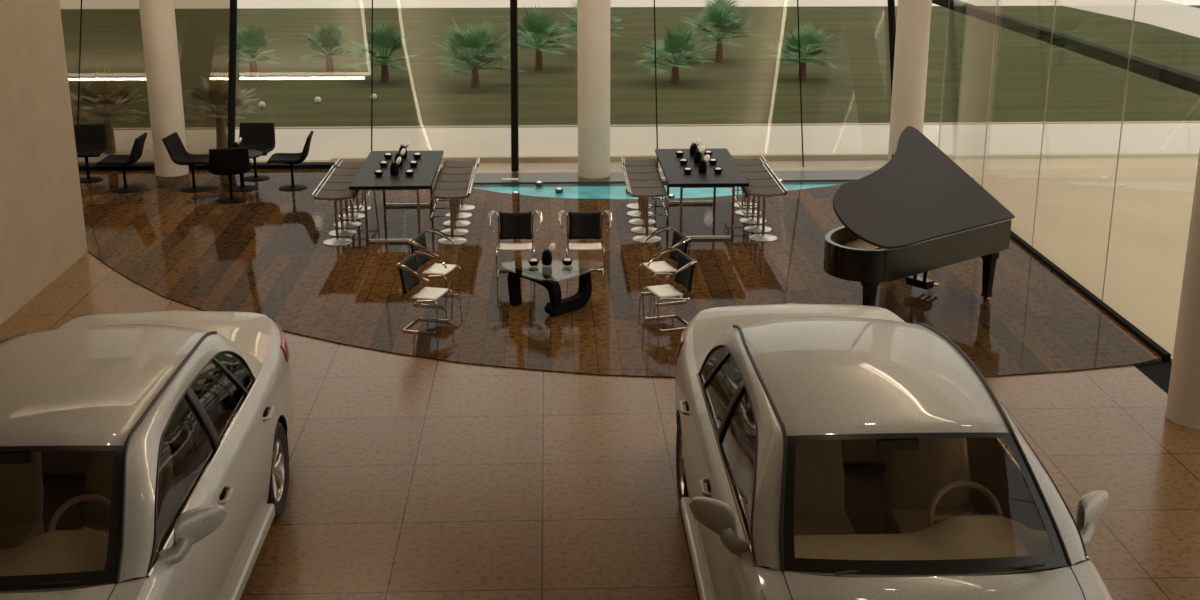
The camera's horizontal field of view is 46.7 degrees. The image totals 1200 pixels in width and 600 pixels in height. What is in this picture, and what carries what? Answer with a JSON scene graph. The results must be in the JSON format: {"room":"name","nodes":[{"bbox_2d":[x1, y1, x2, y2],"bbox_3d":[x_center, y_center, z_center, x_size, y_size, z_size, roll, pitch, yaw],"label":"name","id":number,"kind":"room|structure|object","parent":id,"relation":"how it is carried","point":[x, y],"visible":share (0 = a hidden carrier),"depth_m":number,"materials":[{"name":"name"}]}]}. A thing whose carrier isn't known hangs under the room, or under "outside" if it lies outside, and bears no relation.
{"room":"car showroom","nodes":[
{"label":"car showroom","id":0,"kind":"room"},
{"bbox_2d":[0,0,87,324],"bbox_3d":[-5.902,-1.075,9.561,0.350,4.900,12.330,-1,17,-2],"label":"wall","id":1,"kind":"structure","parent":0,"point":[43,234],"depth_m":14.54,"materials":[{"name":"paint"}]},
{"bbox_2d":[0,252,1199,599],"bbox_3d":[-2.603,2.483,6.690,15.220,0.200,23.500,-1,17,-2],"label":"floor","id":2,"kind":"structure","parent":0,"point":[411,478],"depth_m":10.23,"materials":[{"name":"tile"}]},
{"bbox_2d":[0,310,292,599],"bbox_3d":[-3.134,1.125,8.148,2.216,1.526,5.120,-2,17,-6],"label":"car","id":3,"kind":"object","parent":2,"relation":"on","point":[144,455],"visible":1,"depth_m":7.86,"materials":[{"name":"silver metal"}]},
{"bbox_2d":[0,451,32,463],"bbox_3d":[-3.039,0.783,7.166,0.220,0.116,0.047,-1,17,-2],"label":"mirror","id":4,"kind":"object","parent":3,"relation":"attached to","point":[12,457],"depth_m":7.15,"materials":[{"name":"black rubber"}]},
{"bbox_2d":[0,577,146,599],"bbox_3d":[-2.997,1.601,6.240,1.648,0.310,1.032,-1,17,-2],"label":"hood","id":5,"kind":"object","parent":3,"relation":"attached to","point":[38,588],"depth_m":6.56,"materials":[{"name":"silver metal"}]},
{"bbox_2d":[158,505,226,564],"bbox_3d":[-2.069,1.184,7.054,0.298,0.239,0.338,-1,17,-2],"label":"mirror","id":6,"kind":"object","parent":3,"relation":"attached to","point":[175,541],"depth_m":7.03,"materials":[{"name":"silver metal"}]},
{"bbox_2d":[276,324,289,361],"bbox_3d":[-2.329,0.359,10.218,0.099,0.272,0.568,-6,18,-20],"label":"tail lamp","id":7,"kind":"object","parent":3,"relation":"attached to","point":[281,343],"depth_m":10.02,"materials":[{"name":"red"}]},
{"bbox_2d":[675,303,1112,599],"bbox_3d":[1.472,1.074,8.312,2.216,1.526,5.120,-2,17,-6],"label":"car","id":8,"kind":"object","parent":2,"relation":"on","point":[824,451],"visible":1,"depth_m":7.70,"materials":[{"name":"silver metal"}]},
{"bbox_2d":[677,321,690,356],"bbox_3d":[0.633,0.326,10.323,0.099,0.272,0.568,5,18,16],"label":"tail lamp","id":9,"kind":"object","parent":8,"relation":"attached to","point":[686,334],"depth_m":10.08,"materials":[{"name":"red"}]},
{"bbox_2d":[689,497,750,554],"bbox_3d":[0.617,1.155,7.150,0.298,0.239,0.338,-1,17,-2],"label":"mirror","id":10,"kind":"object","parent":8,"relation":"attached to","point":[718,516],"depth_m":7.12,"materials":[{"name":"silver metal"}]},
{"bbox_2d":[876,438,918,450],"bbox_3d":[1.568,0.732,7.331,0.220,0.116,0.047,-1,17,-2],"label":"mirror","id":11,"kind":"object","parent":8,"relation":"attached to","point":[896,443],"depth_m":7.32,"materials":[{"name":"black rubber"}]},
{"bbox_2d":[756,560,1105,599],"bbox_3d":[1.610,1.550,6.405,1.648,0.310,1.032,-1,17,-2],"label":"hood","id":12,"kind":"object","parent":8,"relation":"attached to","point":[784,579],"depth_m":6.64,"materials":[{"name":"silver metal"}]},
{"bbox_2d":[1075,490,1108,546],"bbox_3d":[2.538,1.133,7.218,0.298,0.239,0.338,-1,17,-2],"label":"mirror","id":13,"kind":"object","parent":8,"relation":"attached to","point":[1091,507],"depth_m":7.16,"materials":[{"name":"silver metal"}]},
{"bbox_2d":[1165,150,1199,428],"bbox_3d":[4.852,-2.099,10.330,0.500,6.800,0.500,-1,17,-2],"label":"column","id":14,"kind":"structure","parent":2,"relation":"on","point":[1183,400],"depth_m":10.97,"materials":[{"name":"paint"}]},
{"bbox_2d":[331,154,887,172],"bbox_3d":[0.554,-1.930,21.030,9.250,0.350,0.850,-1,17,-2],"label":"sidewalk","id":15,"kind":"structure","parent":0,"point":[776,162],"depth_m":21.22,"materials":[{"name":"stone"}]},
{"bbox_2d":[510,0,518,171],"bbox_3d":[-1.310,-5.513,20.961,0.110,6.690,3.059,-1,17,-2],"label":"steel pole","id":16,"kind":"object","parent":15,"relation":"on","point":[513,3],"visible":1,"depth_m":20.64,"materials":[{"name":"black metal"}]},
{"bbox_2d":[887,0,895,98],"bbox_3d":[4.386,-5.576,21.165,0.110,6.690,3.059,-1,17,-2],"label":"steel pole","id":17,"kind":"object","parent":15,"relation":"on","point":[891,3],"depth_m":20.94,"materials":[{"name":"black"}]},
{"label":"window","id":18,"kind":"structure","parent":15,"relation":"on","visible":0},
{"bbox_2d":[371,0,372,150],"bbox_3d":[-3.432,-5.501,20.998,0.019,6.609,2.959,-1,17,-2],"label":"window mullion","id":19,"kind":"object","parent":18,"relation":"attached to","point":[372,0],"depth_m":20.73,"materials":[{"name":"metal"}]},
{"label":"window","id":20,"kind":"structure","parent":15,"relation":"on","visible":0},
{"bbox_2d":[654,0,657,163],"bbox_3d":[0.805,-5.548,21.149,0.019,6.609,2.959,-1,17,-2],"label":"window mullion","id":21,"kind":"object","parent":20,"relation":"attached to","point":[654,0],"depth_m":20.87,"materials":[{"name":"black metal"}]},
{"bbox_2d":[797,0,803,166],"bbox_3d":[2.983,-5.572,21.227,0.019,6.609,2.959,-1,17,-2],"label":"window mullion","id":22,"kind":"object","parent":20,"relation":"attached to","point":[797,0],"depth_m":20.94,"materials":[{"name":"black metal"}]},
{"bbox_2d":[79,169,1161,377],"bbox_3d":[-2.810,-0.556,16.316,15.560,0.112,9.150,-1,17,-2],"label":"floor","id":23,"kind":"structure","parent":0,"point":[266,253],"depth_m":15.12,"materials":[{"name":"brown wood"}]},
{"bbox_2d":[73,124,106,182],"bbox_3d":[-7.292,-2.070,19.734,0.538,0.760,0.600,-2,17,-8],"label":"lounge chair","id":24,"kind":"object","parent":23,"relation":"on","point":[90,139],"visible":0.84,"depth_m":19.87,"materials":[{"name":"black metal"}]},
{"bbox_2d":[96,133,146,192],"bbox_3d":[-6.556,-1.882,19.127,0.600,0.760,0.538,-1,17,-2],"label":"lounge chair","id":25,"kind":"object","parent":23,"relation":"on","point":[135,155],"visible":1,"depth_m":19.09,"materials":[{"name":"leather"}]},
{"bbox_2d":[139,0,188,176],"bbox_3d":[-6.239,-4.891,19.350,0.470,6.800,0.470,-1,17,-2],"label":"column","id":26,"kind":"structure","parent":23,"relation":"on","point":[158,22],"depth_m":19.71,"materials":[{"name":"paint"}]},
{"bbox_2d":[162,132,208,192],"bbox_3d":[-5.620,-1.893,19.161,0.600,0.760,0.538,1,17,3],"label":"lounge chair","id":27,"kind":"object","parent":23,"relation":"on","point":[178,154],"visible":0.91,"depth_m":19.16,"materials":[{"name":"leather"}]},
{"bbox_2d":[78,162,334,169],"bbox_3d":[-7.362,-1.917,20.614,6.800,0.170,0.200,-1,17,-2],"label":"baseboard","id":28,"kind":"structure","parent":23,"relation":"on","point":[263,165],"depth_m":20.59,"materials":[{"name":"black"}]},
{"bbox_2d":[209,147,250,203],"bbox_3d":[-4.933,-1.698,18.533,0.538,0.760,0.600,-5,18,-16],"label":"lounge chair","id":29,"kind":"object","parent":23,"relation":"on","point":[222,161],"visible":1,"depth_m":18.27,"materials":[{"name":"black leather"}]},
{"bbox_2d":[227,0,236,147],"bbox_3d":[-5.467,-5.467,20.813,0.110,6.690,3.059,-1,17,-2],"label":"steel pole","id":30,"kind":"object","parent":23,"relation":"on","point":[233,3],"depth_m":20.52,"materials":[{"name":"black"}]},
{"bbox_2d":[228,149,261,191],"bbox_3d":[-4.960,-1.782,19.242,0.600,0.500,0.600,-1,17,-2],"label":"round table","id":31,"kind":"object","parent":23,"relation":"on","point":[242,187],"visible":0.5,"depth_m":19.25,"materials":[{"name":"black metal"}]},
{"bbox_2d":[232,137,241,147],"bbox_3d":[-5.002,-2.130,19.159,0.146,0.213,0.108,-6,18,-18],"label":"flower vase","id":32,"kind":"object","parent":31,"relation":"on","point":[234,145],"visible":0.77,"depth_m":19.12,"materials":[{"name":"black"}]},
{"bbox_2d":[239,123,274,180],"bbox_3d":[-4.934,-2.105,19.846,0.538,0.760,0.600,0,17,1],"label":"lounge chair","id":33,"kind":"object","parent":23,"relation":"on","point":[255,136],"visible":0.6,"depth_m":19.99,"materials":[{"name":"black metal"}]},
{"bbox_2d":[267,131,313,190],"bbox_3d":[-4.269,-1.919,19.247,0.600,0.760,0.538,-1,17,-5],"label":"lounge chair","id":34,"kind":"object","parent":23,"relation":"on","point":[287,158],"visible":1,"depth_m":19.23,"materials":[{"name":"black metal"}]},
{"bbox_2d":[311,187,358,245],"bbox_3d":[-3.120,-0.988,16.459,0.484,0.630,0.424,-1,17,-2],"label":"stool","id":35,"kind":"object","parent":23,"relation":"on","point":[318,194],"visible":0.99,"depth_m":16.43,"materials":[{"name":"silver metal"}]},
{"bbox_2d":[318,179,362,236],"bbox_3d":[-3.136,-1.114,16.866,0.484,0.630,0.424,-1,17,-2],"label":"stool","id":36,"kind":"object","parent":23,"relation":"on","point":[323,185],"visible":0.85,"depth_m":16.86,"materials":[{"name":"silver metal"}]},
{"bbox_2d":[323,172,367,227],"bbox_3d":[-3.152,-1.240,17.274,0.484,0.630,0.424,-1,17,-2],"label":"stool","id":37,"kind":"object","parent":23,"relation":"on","point":[329,178],"visible":0.7,"depth_m":17.27,"materials":[{"name":"silver metal"}]},
{"bbox_2d":[328,165,370,219],"bbox_3d":[-3.168,-1.367,17.681,0.484,0.630,0.424,-1,17,-2],"label":"stool","id":38,"kind":"object","parent":23,"relation":"on","point":[334,171],"visible":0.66,"depth_m":17.66,"materials":[{"name":"silver metal"}]},
{"bbox_2d":[334,158,370,211],"bbox_3d":[-3.164,-1.493,18.090,0.484,0.630,0.424,-1,17,-2],"label":"stool","id":39,"kind":"object","parent":23,"relation":"on","point":[340,163],"visible":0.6,"depth_m":18.04,"materials":[{"name":"silver metal"}]},
{"bbox_2d":[349,150,443,241],"bbox_3d":[-2.490,-1.304,17.339,0.950,0.712,2.140,-1,17,-2],"label":"dining table","id":40,"kind":"object","parent":23,"relation":"on","point":[423,177],"visible":0.82,"depth_m":16.77,"materials":[{"name":"black wood"}]},
{"bbox_2d":[374,170,382,175],"bbox_3d":[-2.667,-1.531,16.759,0.108,0.064,0.108,-1,17,-2],"label":"bowl","id":41,"kind":"object","parent":40,"relation":"on","point":[378,172],"visible":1,"depth_m":16.72,"materials":[{"name":"black"}]},
{"bbox_2d":[390,157,400,174],"bbox_3d":[-2.467,-1.618,16.791,0.146,0.213,0.108,-10,20,-29],"label":"flower vase","id":42,"kind":"object","parent":40,"relation":"on","point":[394,169],"visible":1,"depth_m":16.76,"materials":[{"name":"black"}]},
{"bbox_2d":[394,148,405,165],"bbox_3d":[-2.487,-1.778,17.306,0.146,0.213,0.108,-10,20,-29],"label":"flower vase","id":43,"kind":"object","parent":40,"relation":"on","point":[403,150],"visible":0.77,"depth_m":17.28,"materials":[{"name":"black"}]},
{"bbox_2d":[399,140,408,157],"bbox_3d":[-2.506,-1.932,17.803,0.146,0.213,0.108,-10,20,-29],"label":"flower vase","id":44,"kind":"object","parent":40,"relation":"on","point":[406,145],"visible":0.71,"depth_m":17.77,"materials":[{"name":"black"}]},
{"bbox_2d":[405,170,413,175],"bbox_3d":[-2.297,-1.535,16.772,0.108,0.064,0.108,-1,17,-2],"label":"bowl","id":45,"kind":"object","parent":40,"relation":"on","point":[408,172],"visible":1,"depth_m":16.74,"materials":[{"name":"black"}]},
{"bbox_2d":[409,161,417,166],"bbox_3d":[-2.317,-1.694,17.287,0.108,0.064,0.108,-1,17,-2],"label":"bowl","id":46,"kind":"object","parent":40,"relation":"on","point":[412,163],"visible":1,"depth_m":17.26,"materials":[{"name":"black"}]},
{"bbox_2d":[395,250,452,333],"bbox_3d":[-1.692,-0.077,13.396,0.430,0.698,0.590,5,18,14],"label":"armchair","id":47,"kind":"object","parent":23,"relation":"on","point":[409,276],"visible":1,"depth_m":13.38,"materials":[{"name":"leather"}]},
{"bbox_2d":[407,228,460,306],"bbox_3d":[-1.694,-0.328,14.209,0.430,0.698,0.590,5,18,14],"label":"armchair","id":48,"kind":"object","parent":23,"relation":"on","point":[417,243],"visible":0.92,"depth_m":14.19,"materials":[{"name":"leather"}]},
{"bbox_2d":[429,186,471,244],"bbox_3d":[-1.761,-1.003,16.507,0.484,0.630,0.424,-1,17,-2],"label":"stool","id":49,"kind":"object","parent":23,"relation":"on","point":[452,195],"visible":0.93,"depth_m":16.47,"materials":[{"name":"silver metal"}]},
{"bbox_2d":[433,178,473,235],"bbox_3d":[-1.777,-1.129,16.915,0.484,0.630,0.424,-1,17,-2],"label":"stool","id":50,"kind":"object","parent":23,"relation":"on","point":[440,184],"visible":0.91,"depth_m":16.90,"materials":[{"name":"silver metal"}]},
{"bbox_2d":[436,171,475,226],"bbox_3d":[-1.793,-1.256,17.322,0.484,0.630,0.424,-1,17,-2],"label":"stool","id":51,"kind":"object","parent":23,"relation":"on","point":[441,177],"visible":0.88,"depth_m":17.31,"materials":[{"name":"silver metal"}]},
{"bbox_2d":[438,164,476,218],"bbox_3d":[-1.809,-1.382,17.730,0.484,0.630,0.424,-1,17,-2],"label":"stool","id":52,"kind":"object","parent":23,"relation":"on","point":[444,170],"visible":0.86,"depth_m":17.70,"materials":[{"name":"silver metal"}]},
{"bbox_2d":[443,157,479,210],"bbox_3d":[-1.805,-1.508,18.138,0.484,0.630,0.424,-1,17,-2],"label":"stool","id":53,"kind":"object","parent":23,"relation":"on","point":[452,164],"visible":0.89,"depth_m":18.10,"materials":[{"name":"silver metal"}]},
{"bbox_2d":[488,210,541,278],"bbox_3d":[-0.916,-0.606,15.105,0.590,0.698,0.430,-1,17,-2],"label":"armchair","id":54,"kind":"object","parent":23,"relation":"on","point":[512,225],"visible":0.95,"depth_m":15.19,"materials":[{"name":"black leather"}]},
{"bbox_2d":[507,267,591,315],"bbox_3d":[-0.478,-0.107,13.989,1.042,0.413,0.752,-1,17,-2],"label":"coffee table","id":55,"kind":"object","parent":23,"relation":"on","point":[557,306],"visible":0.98,"depth_m":13.96,"materials":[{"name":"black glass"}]},
{"bbox_2d":[528,258,538,265],"bbox_3d":[-0.672,-0.386,14.080,0.108,0.064,0.108,-1,17,-2],"label":"bowl","id":56,"kind":"object","parent":55,"relation":"on","point":[533,262],"visible":1,"depth_m":14.04,"materials":[{"name":"black"}]},
{"bbox_2d":[542,243,554,264],"bbox_3d":[-0.521,-0.467,14.091,0.146,0.213,0.108,-10,20,-29],"label":"flower vase","id":57,"kind":"object","parent":55,"relation":"on","point":[546,255],"visible":1,"depth_m":14.06,"materials":[{"name":"black"}]},
{"bbox_2d":[562,258,571,265],"bbox_3d":[-0.332,-0.390,14.092,0.108,0.064,0.108,-1,17,-2],"label":"bowl","id":58,"kind":"object","parent":55,"relation":"on","point":[567,261],"visible":1,"depth_m":14.06,"materials":[{"name":"black"}]},
{"bbox_2d":[558,209,612,278],"bbox_3d":[-0.161,-0.608,15.113,0.590,0.698,0.430,-1,17,-2],"label":"armchair","id":59,"kind":"object","parent":23,"relation":"on","point":[581,225],"visible":0.99,"depth_m":15.20,"materials":[{"name":"black leather"}]},
{"bbox_2d":[620,156,658,208],"bbox_3d":[0.518,-1.534,18.221,0.484,0.630,0.424,-1,17,-2],"label":"stool","id":60,"kind":"object","parent":23,"relation":"on","point":[626,162],"visible":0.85,"depth_m":18.17,"materials":[{"name":"silver metal"}]},
{"bbox_2d":[621,163,659,216],"bbox_3d":[0.514,-1.407,17.813,0.484,0.630,0.424,-1,17,-2],"label":"stool","id":61,"kind":"object","parent":23,"relation":"on","point":[628,169],"visible":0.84,"depth_m":17.79,"materials":[{"name":"silver metal"}]},
{"bbox_2d":[622,170,661,224],"bbox_3d":[0.530,-1.281,17.405,0.484,0.630,0.424,-1,17,-2],"label":"stool","id":62,"kind":"object","parent":23,"relation":"on","point":[630,176],"visible":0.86,"depth_m":17.39,"materials":[{"name":"silver metal"}]},
{"bbox_2d":[624,177,664,233],"bbox_3d":[0.546,-1.155,16.998,0.484,0.630,0.424,-1,17,-2],"label":"stool","id":63,"kind":"object","parent":23,"relation":"on","point":[632,183],"visible":0.89,"depth_m":16.98,"materials":[{"name":"silver metal"}]},
{"bbox_2d":[626,185,668,242],"bbox_3d":[0.562,-1.029,16.590,0.484,0.630,0.424,-1,17,-2],"label":"stool","id":64,"kind":"object","parent":23,"relation":"on","point":[647,193],"visible":0.95,"depth_m":16.55,"materials":[{"name":"silver metal"}]},
{"bbox_2d":[472,184,840,198],"bbox_3d":[0.844,-1.346,19.389,7.500,0.205,1.750,-1,17,-2],"label":"basin","id":65,"kind":"object","parent":23,"relation":"in","point":[586,192],"depth_m":19.64,"materials":[{"name":"teal liquid"}]},
{"bbox_2d":[639,226,690,304],"bbox_3d":[0.669,-0.354,14.293,0.430,0.698,0.590,-6,18,-18],"label":"armchair","id":66,"kind":"object","parent":23,"relation":"on","point":[680,241],"visible":0.9,"depth_m":14.29,"materials":[{"name":"leather"}]},
{"bbox_2d":[642,247,697,330],"bbox_3d":[0.681,-0.103,13.481,0.430,0.698,0.590,-6,18,-18],"label":"armchair","id":67,"kind":"object","parent":23,"relation":"on","point":[684,273],"visible":0.99,"depth_m":13.47,"materials":[{"name":"white leather"}]},
{"bbox_2d":[655,148,748,238],"bbox_3d":[1.243,-1.345,17.472,0.950,0.712,2.140,-1,17,-2],"label":"dining table","id":68,"kind":"object","parent":23,"relation":"on","point":[731,176],"visible":0.85,"depth_m":16.88,"materials":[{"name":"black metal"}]},
{"bbox_2d":[690,138,700,155],"bbox_3d":[1.226,-1.973,17.936,0.146,0.213,0.108,-10,20,-29],"label":"flower vase","id":69,"kind":"object","parent":68,"relation":"on","point":[693,147],"visible":0.94,"depth_m":17.90,"materials":[{"name":"black"}]},
{"bbox_2d":[694,146,704,163],"bbox_3d":[1.245,-1.819,17.440,0.146,0.213,0.108,-10,20,-29],"label":"flower vase","id":70,"kind":"object","parent":68,"relation":"on","point":[698,155],"visible":0.93,"depth_m":17.41,"materials":[{"name":"black"}]},
{"bbox_2d":[698,154,709,172],"bbox_3d":[1.266,-1.660,16.924,0.146,0.213,0.108,-10,20,-29],"label":"flower vase","id":71,"kind":"object","parent":68,"relation":"on","point":[702,167],"visible":1,"depth_m":16.89,"materials":[{"name":"black"}]},
{"bbox_2d":[729,162,770,215],"bbox_3d":[1.913,-1.423,17.863,0.484,0.630,0.424,-1,17,-2],"label":"stool","id":72,"kind":"object","parent":23,"relation":"on","point":[764,167],"visible":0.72,"depth_m":17.84,"materials":[{"name":"silver metal"}]},
{"bbox_2d":[733,155,766,207],"bbox_3d":[1.917,-1.549,18.271,0.484,0.630,0.424,-1,17,-2],"label":"stool","id":73,"kind":"object","parent":23,"relation":"on","point":[757,161],"visible":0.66,"depth_m":18.23,"materials":[{"name":"silver metal"}]},
{"bbox_2d":[735,169,775,223],"bbox_3d":[1.929,-1.297,17.455,0.484,0.630,0.424,-1,17,-2],"label":"stool","id":74,"kind":"object","parent":23,"relation":"on","point":[770,174],"visible":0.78,"depth_m":17.45,"materials":[{"name":"silver metal"}]},
{"bbox_2d":[737,176,780,232],"bbox_3d":[1.945,-1.170,17.047,0.484,0.630,0.424,-1,17,-2],"label":"stool","id":75,"kind":"object","parent":23,"relation":"on","point":[774,182],"visible":0.84,"depth_m":17.04,"materials":[{"name":"silver metal"}]},
{"bbox_2d":[742,183,787,241],"bbox_3d":[1.961,-1.044,16.640,0.484,0.630,0.424,-1,17,-2],"label":"stool","id":76,"kind":"object","parent":23,"relation":"on","point":[780,190],"visible":1,"depth_m":16.61,"materials":[{"name":"silver metal"}]},
{"bbox_2d":[823,126,1014,306],"bbox_3d":[2.861,-0.725,13.895,2.210,1.667,1.553,-14,22,-37],"label":"grand piano","id":77,"kind":"object","parent":23,"relation":"on","point":[919,212],"visible":0.98,"depth_m":13.52,"materials":[{"name":"black paint"}]},
{"bbox_2d":[1010,231,1170,361],"bbox_3d":[4.996,-0.671,16.539,0.060,0.100,8.200,-1,17,-2],"label":"baseboard","id":78,"kind":"structure","parent":23,"relation":"on","point":[1166,356],"depth_m":14.17,"materials":[{"name":"black"}]},
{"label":"window","id":79,"kind":"structure","parent":23,"relation":"on","visible":0},
{"bbox_2d":[77,0,81,160],"bbox_3d":[-7.739,-5.454,20.844,0.019,6.609,2.959,-1,17,-2],"label":"window mullion","id":80,"kind":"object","parent":79,"relation":"attached to","point":[81,0],"depth_m":20.61,"materials":[{"name":"black metal"}]},
{"bbox_2d":[472,170,875,186],"bbox_3d":[1.316,-1.632,20.372,7.120,0.370,0.640,-1,17,-2],"label":"ledge","id":81,"kind":"object","parent":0,"point":[834,176],"depth_m":20.16,"materials":[{"name":"stone"}]},
{"bbox_2d":[577,0,609,178],"bbox_3d":[-0.087,-4.914,19.426,0.470,6.800,0.470,-1,17,-2],"label":"column","id":82,"kind":"structure","parent":81,"relation":"on","point":[593,16],"depth_m":19.82,"materials":[{"name":"paint"}]},
{"bbox_2d":[888,0,931,161],"bbox_3d":[4.420,-4.881,19.320,0.470,6.800,0.470,-1,17,-2],"label":"column","id":83,"kind":"structure","parent":81,"relation":"on","point":[913,21],"depth_m":19.63,"materials":[{"name":"paint"}]},
{"bbox_2d":[1136,361,1171,393],"bbox_3d":[5.203,2.469,6.939,0.400,0.280,15.400,-1,17,-2],"label":"trim","id":84,"kind":"structure","parent":0,"point":[1159,372],"depth_m":12.36,"materials":[{"name":"black"}]},
{"bbox_3d":[-2.468,-4.891,7.346,16.100,0.300,29.700,-1,17,-2],"label":"ceiling","id":85,"kind":"structure","parent":0,"visible":0},
{"bbox_2d":[982,0,997,186],"bbox_3d":[4.996,-4.362,17.303,0.012,6.600,0.014,-1,17,-2],"label":"trim","id":86,"kind":"structure","parent":85,"relation":"attached to","point":[997,0],"depth_m":17.83,"materials":[{"name":"metal"}]},
{"label":"outside","id":87,"kind":"structure","parent":0,"visible":0},
{"bbox_2d":[951,157,1198,362],"bbox_3d":[22.544,1.749,9.280,34.320,0.270,27.000,-1,17,-2],"label":"pavement","id":88,"kind":"structure","parent":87,"point":[1152,208],"depth_m":17.75,"materials":[{"name":"beige concrete"}]},
{"bbox_3d":[5.600,0.417,1.867,0.016,6.600,6.888,-1,17,-2],"label":"window","id":89,"kind":"structure","parent":0,"visible":0},
{"bbox_2d":[932,0,1199,94],"bbox_3d":[5.367,-1.161,9.907,0.120,0.120,23.200,-1,17,-2],"label":"beam","id":90,"kind":"structure","parent":89,"relation":"attached to","point":[1186,81],"depth_m":14.67,"materials":[{"name":"black metal"}]},
{"bbox_3d":[5.112,-3.441,14.329,0.016,6.600,2.138,-1,17,-2],"label":"window","id":91,"kind":"structure","parent":0,"visible":0},
{"bbox_2d":[1032,0,1055,246],"bbox_3d":[5.072,-3.759,15.356,0.012,6.600,0.014,-1,17,-2],"label":"trim","id":92,"kind":"structure","parent":91,"relation":"attached to","point":[1055,0],"depth_m":15.89,"materials":[{"name":"metal"}]},
{"bbox_2d":[1102,0,1136,300],"bbox_3d":[5.153,-3.124,13.303,0.012,6.600,0.014,-1,17,-2],"label":"trim","id":93,"kind":"structure","parent":91,"relation":"attached to","point":[1135,0],"depth_m":13.79,"materials":[{"name":"metal"}]},
{"bbox_3d":[4.956,-4.676,18.320,0.016,6.600,2.118,-1,17,-2],"label":"window","id":94,"kind":"structure","parent":0,"visible":0},
{"bbox_2d":[938,0,949,147],"bbox_3d":[4.917,-4.991,19.336,0.012,6.600,0.014,-1,17,-2],"label":"trim","id":95,"kind":"structure","parent":94,"relation":"attached to","point":[949,0],"depth_m":19.87,"materials":[{"name":"metal"}]},
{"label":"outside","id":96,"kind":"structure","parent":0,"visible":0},
{"bbox_2d":[60,5,1199,127],"bbox_3d":[-1.296,-6.057,34.445,240.000,0.300,21.760,-1,17,-2],"label":"lawn","id":97,"kind":"structure","parent":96,"point":[748,87],"depth_m":30.77,"materials":[{"name":"green plant"}]},
{"bbox_2d":[222,23,281,78],"bbox_3d":[-7.378,-5.274,29.428,1.192,1.188,1.396,16,23,42],"label":"palm","id":98,"kind":"object","parent":97,"relation":"on","point":[251,42],"visible":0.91,"depth_m":29.26,"materials":[{"name":"green plant"}]},
{"bbox_2d":[298,24,353,73],"bbox_3d":[-5.911,-5.483,30.165,1.447,1.152,1.170,-1,17,-2],"label":"palm","id":99,"kind":"object","parent":97,"relation":"on","point":[328,38],"visible":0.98,"depth_m":30.01,"materials":[{"name":"plant"}]},
{"bbox_2d":[341,20,415,81],"bbox_3d":[-4.634,-5.161,28.841,1.708,1.321,1.597,-1,17,-2],"label":"palm","id":100,"kind":"object","parent":97,"relation":"on","point":[383,38],"visible":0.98,"depth_m":28.80,"materials":[{"name":"green plant"}]},
{"bbox_2d":[434,19,525,87],"bbox_3d":[-2.447,-5.023,28.166,1.996,1.457,2.111,-1,17,-2],"label":"palm","id":101,"kind":"object","parent":97,"relation":"on","point":[473,40],"visible":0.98,"depth_m":28.08,"materials":[{"name":"green plant"}]},
{"bbox_2d":[504,6,573,69],"bbox_3d":[-1.335,-5.789,30.604,1.677,1.475,1.920,-1,17,-2],"label":"palm","id":102,"kind":"object","parent":97,"relation":"on","point":[535,27],"visible":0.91,"depth_m":30.56,"materials":[{"name":"green plant"}]},
{"bbox_2d":[558,1,623,39],"bbox_3d":[-0.169,-6.546,33.117,1.647,1.435,1.637,4,18,13],"label":"palm","id":103,"kind":"object","parent":97,"relation":"on","point":[573,25],"visible":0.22,"depth_m":33.17,"materials":[{"name":"plant"}]},
{"bbox_2d":[633,19,715,82],"bbox_3d":[1.568,-5.150,28.752,1.861,1.352,2.007,-1,17,-2],"label":"palm","id":104,"kind":"object","parent":97,"relation":"on","point":[673,42],"visible":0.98,"depth_m":28.66,"materials":[{"name":"green plant"}]},
{"bbox_2d":[678,0,763,61],"bbox_3d":[2.769,-6.303,31.956,1.912,1.656,2.233,12,21,35],"label":"palm","id":105,"kind":"object","parent":97,"relation":"on","point":[714,14],"visible":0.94,"depth_m":31.74,"materials":[{"name":"green plant"}]},
{"bbox_2d":[765,20,839,79],"bbox_3d":[4.255,-5.251,29.218,1.596,1.270,1.890,-1,17,-2],"label":"palm","id":106,"kind":"object","parent":97,"relation":"on","point":[811,41],"visible":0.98,"depth_m":29.12,"materials":[{"name":"green plant"}]},
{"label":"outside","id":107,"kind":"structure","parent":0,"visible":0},
{"bbox_2d":[78,123,1199,162],"bbox_3d":[-0.835,-2.414,22.643,80.000,0.320,2.720,-1,17,-2],"label":"paving","id":108,"kind":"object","parent":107,"point":[958,141],"visible":0.5,"depth_m":22.64,"materials":[{"name":"beige concrete"}]},
{"bbox_2d":[70,64,148,153],"bbox_3d":[-7.699,-2.961,21.562,1.448,1.416,1.437,-1,17,-2],"label":"palm","id":109,"kind":"object","parent":108,"relation":"on","point":[102,86],"visible":0.95,"depth_m":21.41,"materials":[{"name":"green plant"}]},
{"bbox_2d":[182,70,258,148],"bbox_3d":[-5.907,-2.850,21.358,1.335,1.324,1.385,-1,17,-2],"label":"palm","id":110,"kind":"object","parent":108,"relation":"on","point":[215,88],"visible":0.88,"depth_m":21.25,"materials":[{"name":"green plant"}]},
{"bbox_2d":[113,121,1199,129],"bbox_3d":[-0.888,-2.841,23.997,80.000,0.335,0.120,-1,17,-2],"label":"trim","id":111,"kind":"structure","parent":108,"relation":"on","point":[1098,122],"depth_m":24.02,"materials":[{"name":"metal"}]},
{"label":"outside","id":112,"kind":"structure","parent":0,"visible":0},
{"bbox_2d":[59,0,1061,8],"bbox_3d":[-53.386,-9.652,46.044,136.800,0.310,6.400,-1,17,-2],"label":"road","id":113,"kind":"structure","parent":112,"point":[64,4],"depth_m":45.71,"materials":[{"name":"grey asphalt"}]},
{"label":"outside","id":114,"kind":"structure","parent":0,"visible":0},
{"bbox_2d":[1044,0,1199,37],"bbox_3d":[17.418,-7.240,38.247,4.100,0.312,28.000,-1,17,-2],"label":"road","id":115,"kind":"structure","parent":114,"point":[1180,18],"depth_m":43.43,"materials":[{"name":"beige concrete"}]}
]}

